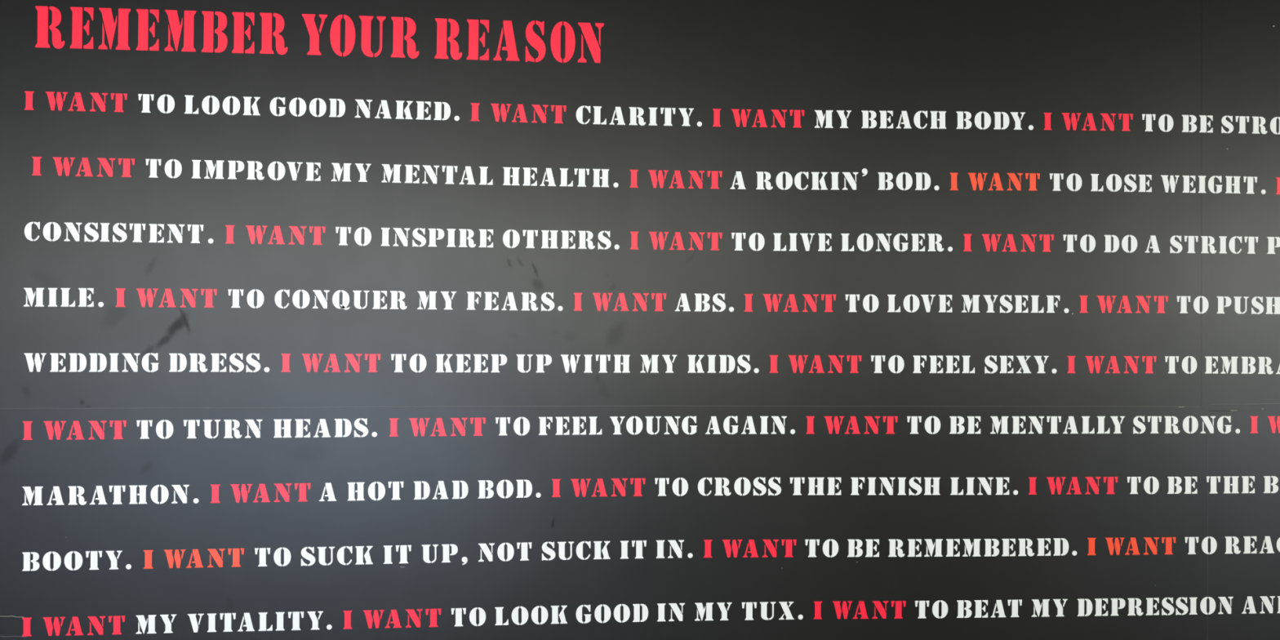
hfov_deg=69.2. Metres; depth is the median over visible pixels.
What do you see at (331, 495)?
stencil letter
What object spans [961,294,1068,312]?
stencil word
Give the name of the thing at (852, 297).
stencil word
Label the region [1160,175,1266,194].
stencil word
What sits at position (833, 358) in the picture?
stencil word
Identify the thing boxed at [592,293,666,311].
stencil word
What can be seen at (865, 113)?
stencil word
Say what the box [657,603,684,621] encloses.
stencil word
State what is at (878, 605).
stencil word
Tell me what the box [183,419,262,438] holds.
stencil word
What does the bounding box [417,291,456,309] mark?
stencil word
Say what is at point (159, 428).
stencil word
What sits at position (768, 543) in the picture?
stencil word
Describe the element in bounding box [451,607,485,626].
stencil word
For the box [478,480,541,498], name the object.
stencil word
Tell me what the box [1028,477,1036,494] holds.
stencil letter
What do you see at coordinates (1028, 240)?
stencil word
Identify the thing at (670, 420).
stencil word
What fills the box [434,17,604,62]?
stencil word
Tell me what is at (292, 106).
stencil word
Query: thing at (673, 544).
stencil word
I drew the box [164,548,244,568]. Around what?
stencil word
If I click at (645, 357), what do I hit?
stencil word
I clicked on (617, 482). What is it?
stencil word
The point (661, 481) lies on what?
stencil word
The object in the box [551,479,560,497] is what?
stencil letter
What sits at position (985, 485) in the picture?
stencil word
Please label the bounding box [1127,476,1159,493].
stencil word
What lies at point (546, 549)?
stencil word
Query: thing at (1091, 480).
stencil word
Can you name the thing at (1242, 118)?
stencil word
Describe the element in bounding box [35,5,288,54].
stencil word
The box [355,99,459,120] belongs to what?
stencil word
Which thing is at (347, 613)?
stencil letter
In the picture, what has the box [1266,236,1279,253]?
stencil letter
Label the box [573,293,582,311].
stencil letter
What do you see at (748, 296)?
stencil letter
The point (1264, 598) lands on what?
stencil word
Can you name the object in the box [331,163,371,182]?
stencil word
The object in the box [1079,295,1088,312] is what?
stencil letter
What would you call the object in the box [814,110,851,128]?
stencil word
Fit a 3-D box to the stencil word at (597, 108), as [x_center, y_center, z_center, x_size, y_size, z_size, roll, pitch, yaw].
[-0.003,-0.904,4.113,0.560,0.083,0.001,0,0,-4]
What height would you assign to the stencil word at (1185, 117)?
0.079 m
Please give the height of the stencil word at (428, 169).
0.084 m
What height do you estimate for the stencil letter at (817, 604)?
0.079 m
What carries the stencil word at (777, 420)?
attached to the wall
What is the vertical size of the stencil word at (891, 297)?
0.082 m
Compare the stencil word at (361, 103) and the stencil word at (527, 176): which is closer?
the stencil word at (361, 103)
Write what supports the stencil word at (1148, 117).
attached to the wall
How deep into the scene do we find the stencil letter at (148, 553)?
3.96 m
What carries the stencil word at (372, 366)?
attached to the wall
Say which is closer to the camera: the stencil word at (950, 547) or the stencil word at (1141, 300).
the stencil word at (950, 547)
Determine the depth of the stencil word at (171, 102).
3.97 m
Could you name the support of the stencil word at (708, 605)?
attached to the wall
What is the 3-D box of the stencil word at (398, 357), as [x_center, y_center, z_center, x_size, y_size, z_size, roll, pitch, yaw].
[-1.007,0.188,4.039,0.152,0.082,0.001,0,0,-4]
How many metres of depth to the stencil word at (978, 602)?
4.21 m
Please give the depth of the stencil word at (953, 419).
4.21 m
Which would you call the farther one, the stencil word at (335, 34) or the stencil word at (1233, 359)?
the stencil word at (1233, 359)
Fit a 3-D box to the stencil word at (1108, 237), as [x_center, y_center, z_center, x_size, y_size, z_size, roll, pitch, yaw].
[2.210,-0.350,4.263,0.158,0.082,0.001,0,0,-4]
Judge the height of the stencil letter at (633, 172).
0.079 m
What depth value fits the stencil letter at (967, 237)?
4.21 m
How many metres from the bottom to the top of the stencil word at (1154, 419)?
0.083 m
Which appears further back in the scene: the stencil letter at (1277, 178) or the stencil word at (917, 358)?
the stencil letter at (1277, 178)
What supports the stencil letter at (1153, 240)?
attached to the wall
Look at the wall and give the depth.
4.11 m
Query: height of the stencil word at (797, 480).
0.081 m
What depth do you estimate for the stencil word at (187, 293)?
3.97 m
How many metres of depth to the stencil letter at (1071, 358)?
4.24 m
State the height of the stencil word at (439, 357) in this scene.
0.080 m
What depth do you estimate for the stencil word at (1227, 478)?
4.29 m
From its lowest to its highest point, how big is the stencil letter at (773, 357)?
0.079 m
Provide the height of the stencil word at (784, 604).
0.081 m
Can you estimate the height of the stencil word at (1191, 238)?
0.082 m
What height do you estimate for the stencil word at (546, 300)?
0.083 m
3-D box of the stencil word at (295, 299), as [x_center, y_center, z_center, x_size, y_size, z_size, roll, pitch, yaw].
[-1.295,-0.087,4.021,0.563,0.087,0.001,0,0,-4]
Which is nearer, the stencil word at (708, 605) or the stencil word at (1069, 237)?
the stencil word at (708, 605)
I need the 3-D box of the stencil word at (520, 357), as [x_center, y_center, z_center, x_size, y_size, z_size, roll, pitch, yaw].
[-0.466,0.192,4.076,0.155,0.080,0.001,0,0,-4]
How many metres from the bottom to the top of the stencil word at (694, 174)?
0.079 m
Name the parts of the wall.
panel, panel, panel, panel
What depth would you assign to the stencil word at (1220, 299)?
4.30 m
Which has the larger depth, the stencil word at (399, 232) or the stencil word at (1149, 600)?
the stencil word at (1149, 600)
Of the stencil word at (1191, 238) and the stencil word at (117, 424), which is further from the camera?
the stencil word at (1191, 238)
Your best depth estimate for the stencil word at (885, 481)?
4.18 m
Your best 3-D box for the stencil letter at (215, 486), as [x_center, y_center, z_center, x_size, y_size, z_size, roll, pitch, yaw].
[-1.823,0.746,3.980,0.041,0.079,0.001,0,0,-4]
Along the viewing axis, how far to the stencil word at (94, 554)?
3.94 m
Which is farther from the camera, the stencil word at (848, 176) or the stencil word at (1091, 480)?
the stencil word at (1091, 480)
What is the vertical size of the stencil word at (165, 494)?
0.084 m
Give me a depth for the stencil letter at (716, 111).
4.14 m
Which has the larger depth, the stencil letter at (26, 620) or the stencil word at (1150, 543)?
the stencil word at (1150, 543)
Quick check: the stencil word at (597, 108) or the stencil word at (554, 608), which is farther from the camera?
the stencil word at (597, 108)
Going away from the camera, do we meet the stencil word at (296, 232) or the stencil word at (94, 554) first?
the stencil word at (94, 554)
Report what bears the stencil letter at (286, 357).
attached to the wall
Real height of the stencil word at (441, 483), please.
0.080 m
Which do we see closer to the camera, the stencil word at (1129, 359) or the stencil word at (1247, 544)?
the stencil word at (1129, 359)
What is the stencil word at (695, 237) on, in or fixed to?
attached to the wall
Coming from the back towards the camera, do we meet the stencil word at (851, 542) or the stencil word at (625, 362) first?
the stencil word at (851, 542)
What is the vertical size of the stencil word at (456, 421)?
0.080 m
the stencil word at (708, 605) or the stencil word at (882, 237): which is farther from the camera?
the stencil word at (882, 237)
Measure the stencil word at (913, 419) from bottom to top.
0.082 m
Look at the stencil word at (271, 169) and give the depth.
4.00 m
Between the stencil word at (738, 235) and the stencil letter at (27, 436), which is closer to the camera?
the stencil letter at (27, 436)
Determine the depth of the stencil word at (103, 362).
3.95 m
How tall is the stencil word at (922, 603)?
0.082 m
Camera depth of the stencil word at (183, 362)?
3.98 m
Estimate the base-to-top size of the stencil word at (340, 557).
0.084 m
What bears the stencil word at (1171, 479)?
attached to the wall
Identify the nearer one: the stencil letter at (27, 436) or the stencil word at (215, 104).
the stencil letter at (27, 436)
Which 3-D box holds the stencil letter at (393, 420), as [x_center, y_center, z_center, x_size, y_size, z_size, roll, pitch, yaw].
[-1.071,0.467,4.033,0.039,0.079,0.001,0,0,-4]
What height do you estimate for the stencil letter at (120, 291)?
0.079 m
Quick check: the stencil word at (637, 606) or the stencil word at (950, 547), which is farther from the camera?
the stencil word at (950, 547)
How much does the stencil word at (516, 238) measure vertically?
0.084 m
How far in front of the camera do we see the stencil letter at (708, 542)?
4.12 m
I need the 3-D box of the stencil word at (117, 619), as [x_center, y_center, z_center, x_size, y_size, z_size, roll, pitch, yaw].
[-2.362,1.299,3.941,0.336,0.080,0.001,0,0,-4]
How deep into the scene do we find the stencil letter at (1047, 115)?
4.24 m
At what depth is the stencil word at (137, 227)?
3.96 m
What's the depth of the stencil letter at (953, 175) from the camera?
4.21 m
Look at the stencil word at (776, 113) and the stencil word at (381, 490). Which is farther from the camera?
the stencil word at (776, 113)
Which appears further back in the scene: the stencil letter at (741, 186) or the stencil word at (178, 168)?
the stencil letter at (741, 186)
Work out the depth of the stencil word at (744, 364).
4.13 m
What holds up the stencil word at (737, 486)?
attached to the wall
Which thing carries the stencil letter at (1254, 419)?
attached to the wall
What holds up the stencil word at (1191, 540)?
attached to the wall
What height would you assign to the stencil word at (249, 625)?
0.081 m
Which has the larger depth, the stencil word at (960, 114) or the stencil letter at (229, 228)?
the stencil word at (960, 114)
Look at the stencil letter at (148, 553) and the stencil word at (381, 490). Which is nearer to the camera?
the stencil letter at (148, 553)
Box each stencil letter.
[22,421,32,439]
[22,617,31,636]
[24,91,34,110]
[31,156,41,175]
[115,288,125,306]
[143,550,153,568]
[210,484,220,502]
[225,225,235,243]
[280,353,290,372]
[319,482,336,501]
[342,610,351,629]
[389,417,398,436]
[470,102,479,121]
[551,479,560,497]
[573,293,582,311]
[629,169,638,187]
[630,231,638,249]
[703,539,712,557]
[712,108,720,126]
[730,171,746,189]
[744,293,752,311]
[768,355,777,373]
[806,416,814,434]
[813,601,822,618]
[950,173,958,190]
[963,234,971,251]
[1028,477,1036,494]
[1043,112,1051,129]
[1066,355,1075,373]
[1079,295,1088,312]
[1087,537,1096,555]
[1144,235,1159,253]
[1249,416,1257,433]
[1263,475,1278,493]
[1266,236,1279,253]
[1267,416,1279,433]
[1275,177,1279,194]
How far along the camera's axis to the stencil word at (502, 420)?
4.07 m
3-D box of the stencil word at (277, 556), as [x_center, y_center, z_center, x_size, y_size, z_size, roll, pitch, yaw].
[-1.582,1.021,3.996,0.153,0.082,0.001,0,0,-4]
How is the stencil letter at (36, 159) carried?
attached to the wall
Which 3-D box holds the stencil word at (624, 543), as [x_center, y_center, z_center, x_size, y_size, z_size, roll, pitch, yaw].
[-0.029,1.016,4.102,0.116,0.080,0.001,0,0,-4]
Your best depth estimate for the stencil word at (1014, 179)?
4.22 m
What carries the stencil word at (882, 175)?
attached to the wall
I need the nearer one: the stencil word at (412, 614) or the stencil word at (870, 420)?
the stencil word at (412, 614)
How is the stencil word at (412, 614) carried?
attached to the wall
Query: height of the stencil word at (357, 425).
0.082 m
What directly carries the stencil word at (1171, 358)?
attached to the wall
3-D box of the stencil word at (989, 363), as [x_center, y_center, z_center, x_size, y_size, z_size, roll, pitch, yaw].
[1.736,0.203,4.228,0.338,0.082,0.001,0,0,-4]
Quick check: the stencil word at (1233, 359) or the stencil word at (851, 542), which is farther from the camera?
the stencil word at (1233, 359)
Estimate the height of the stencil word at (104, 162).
0.080 m
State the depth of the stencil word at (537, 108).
4.08 m
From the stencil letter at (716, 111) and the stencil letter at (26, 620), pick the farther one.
the stencil letter at (716, 111)
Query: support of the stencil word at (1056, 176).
attached to the wall
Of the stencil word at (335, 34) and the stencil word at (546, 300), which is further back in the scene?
the stencil word at (546, 300)
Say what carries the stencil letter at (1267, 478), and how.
attached to the wall
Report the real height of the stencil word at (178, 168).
0.082 m
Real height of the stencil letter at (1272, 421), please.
0.079 m
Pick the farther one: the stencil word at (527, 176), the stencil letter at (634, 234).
the stencil letter at (634, 234)
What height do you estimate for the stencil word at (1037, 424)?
0.080 m
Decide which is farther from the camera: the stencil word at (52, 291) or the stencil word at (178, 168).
the stencil word at (178, 168)
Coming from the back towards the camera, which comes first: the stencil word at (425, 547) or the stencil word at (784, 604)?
the stencil word at (784, 604)
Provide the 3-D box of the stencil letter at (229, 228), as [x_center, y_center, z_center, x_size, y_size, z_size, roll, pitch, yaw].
[-1.764,-0.368,3.990,0.039,0.079,0.001,0,0,-4]
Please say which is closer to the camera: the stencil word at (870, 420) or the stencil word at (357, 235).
the stencil word at (357, 235)
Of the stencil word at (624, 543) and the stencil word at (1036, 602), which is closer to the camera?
the stencil word at (624, 543)
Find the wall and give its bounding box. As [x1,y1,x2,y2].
[0,0,1279,639]
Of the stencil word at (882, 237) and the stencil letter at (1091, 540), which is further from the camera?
the stencil letter at (1091, 540)
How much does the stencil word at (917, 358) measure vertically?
0.079 m
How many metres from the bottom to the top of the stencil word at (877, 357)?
0.082 m
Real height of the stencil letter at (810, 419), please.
0.079 m
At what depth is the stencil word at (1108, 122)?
4.26 m
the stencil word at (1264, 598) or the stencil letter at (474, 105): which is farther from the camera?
the stencil word at (1264, 598)
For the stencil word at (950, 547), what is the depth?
4.21 m
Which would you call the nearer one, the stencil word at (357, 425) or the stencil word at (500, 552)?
the stencil word at (357, 425)
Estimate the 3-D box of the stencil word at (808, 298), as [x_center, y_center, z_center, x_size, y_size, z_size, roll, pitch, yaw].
[0.715,-0.076,4.159,0.333,0.080,0.001,0,0,-4]
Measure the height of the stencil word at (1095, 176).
0.082 m
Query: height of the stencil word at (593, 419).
0.080 m
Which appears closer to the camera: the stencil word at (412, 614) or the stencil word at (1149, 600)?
the stencil word at (412, 614)
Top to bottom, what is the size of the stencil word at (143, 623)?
0.081 m
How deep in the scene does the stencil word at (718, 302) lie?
4.13 m
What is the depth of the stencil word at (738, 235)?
4.14 m
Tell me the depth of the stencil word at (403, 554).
4.03 m
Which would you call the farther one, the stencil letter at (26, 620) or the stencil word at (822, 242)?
the stencil word at (822, 242)
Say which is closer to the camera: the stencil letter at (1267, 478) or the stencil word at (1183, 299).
the stencil word at (1183, 299)
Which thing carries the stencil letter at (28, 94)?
attached to the wall
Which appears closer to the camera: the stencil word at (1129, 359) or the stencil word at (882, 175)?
the stencil word at (882, 175)
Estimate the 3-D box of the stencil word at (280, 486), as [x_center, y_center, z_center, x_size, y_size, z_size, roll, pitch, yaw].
[-1.591,0.745,3.996,0.337,0.081,0.001,0,0,-4]
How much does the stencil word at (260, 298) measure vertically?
0.082 m
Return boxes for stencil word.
[22,484,198,505]
[22,550,131,571]
[23,288,103,306]
[24,222,213,243]
[24,352,158,372]
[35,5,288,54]
[43,420,126,439]
[43,615,124,635]
[45,91,127,111]
[53,156,134,177]
[135,613,176,634]
[136,288,217,307]
[136,419,173,439]
[137,93,174,113]
[146,159,182,177]
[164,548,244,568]
[168,353,269,372]
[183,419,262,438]
[184,95,260,115]
[187,611,332,632]
[191,160,320,181]
[227,288,264,308]
[230,483,311,502]
[245,225,325,244]
[254,547,290,566]
[270,97,345,116]
[273,417,377,437]
[275,289,407,310]
[301,546,373,565]
[302,13,418,58]
[302,353,380,372]
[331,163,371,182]
[335,226,371,245]
[347,481,404,500]
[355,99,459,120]
[363,608,441,628]
[381,164,493,185]
[381,227,493,247]
[383,545,411,564]
[391,353,426,372]
[408,417,485,435]
[413,480,468,499]
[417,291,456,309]
[422,544,467,564]
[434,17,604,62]
[435,354,506,372]
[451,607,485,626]
[466,291,562,311]
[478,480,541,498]
[478,542,531,561]
[490,103,566,123]
[494,605,567,625]
[495,417,529,435]
[502,167,618,187]
[502,229,619,249]
[516,354,551,373]
[538,416,601,435]
[542,541,610,560]
[560,354,630,373]
[570,478,645,497]
[576,106,702,126]
[576,604,648,623]
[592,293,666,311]
[609,416,697,434]
[620,540,646,559]
[640,355,676,373]
[648,169,722,188]
[648,231,722,250]
[654,477,688,496]
[656,539,693,558]
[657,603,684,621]
[675,293,733,311]
[687,355,759,373]
[694,602,732,620]
[697,476,781,495]
[705,416,795,434]
[722,539,796,557]
[731,109,804,127]
[731,232,764,250]
[742,601,803,620]
[755,168,867,190]
[762,293,835,311]
[773,233,831,251]
[788,355,862,373]
[790,477,840,495]
[804,538,838,557]
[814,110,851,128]
[824,416,897,434]
[832,600,906,618]
[840,233,952,251]
[845,293,878,312]
[847,539,879,556]
[850,476,940,495]
[861,111,946,128]
[871,355,904,373]
[877,172,938,190]
[887,294,951,312]
[888,537,1076,556]
[906,416,940,434]
[912,355,974,373]
[915,600,947,618]
[949,416,980,433]
[950,477,1017,494]
[955,111,1033,129]
[956,599,1022,617]
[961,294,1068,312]
[968,173,1039,191]
[982,234,1053,252]
[984,355,1056,373]
[990,416,1124,433]
[1031,599,1067,617]
[1046,476,1117,494]
[1049,173,1081,191]
[1062,112,1133,130]
[1062,234,1095,252]
[1077,596,1233,616]
[1084,355,1156,373]
[1090,173,1151,191]
[1097,295,1168,313]
[1104,235,1137,253]
[1105,537,1175,555]
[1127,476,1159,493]
[1133,415,1239,433]
[1142,114,1173,132]
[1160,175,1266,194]
[1164,355,1196,373]
[1167,476,1197,493]
[1169,235,1257,253]
[1177,296,1208,313]
[1182,115,1213,132]
[1184,536,1217,554]
[1204,356,1279,373]
[1206,475,1254,493]
[1216,296,1279,314]
[1221,115,1279,134]
[1224,536,1279,554]
[1241,595,1279,613]
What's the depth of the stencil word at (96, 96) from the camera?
3.95 m
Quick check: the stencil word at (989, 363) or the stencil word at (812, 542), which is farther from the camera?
the stencil word at (989, 363)

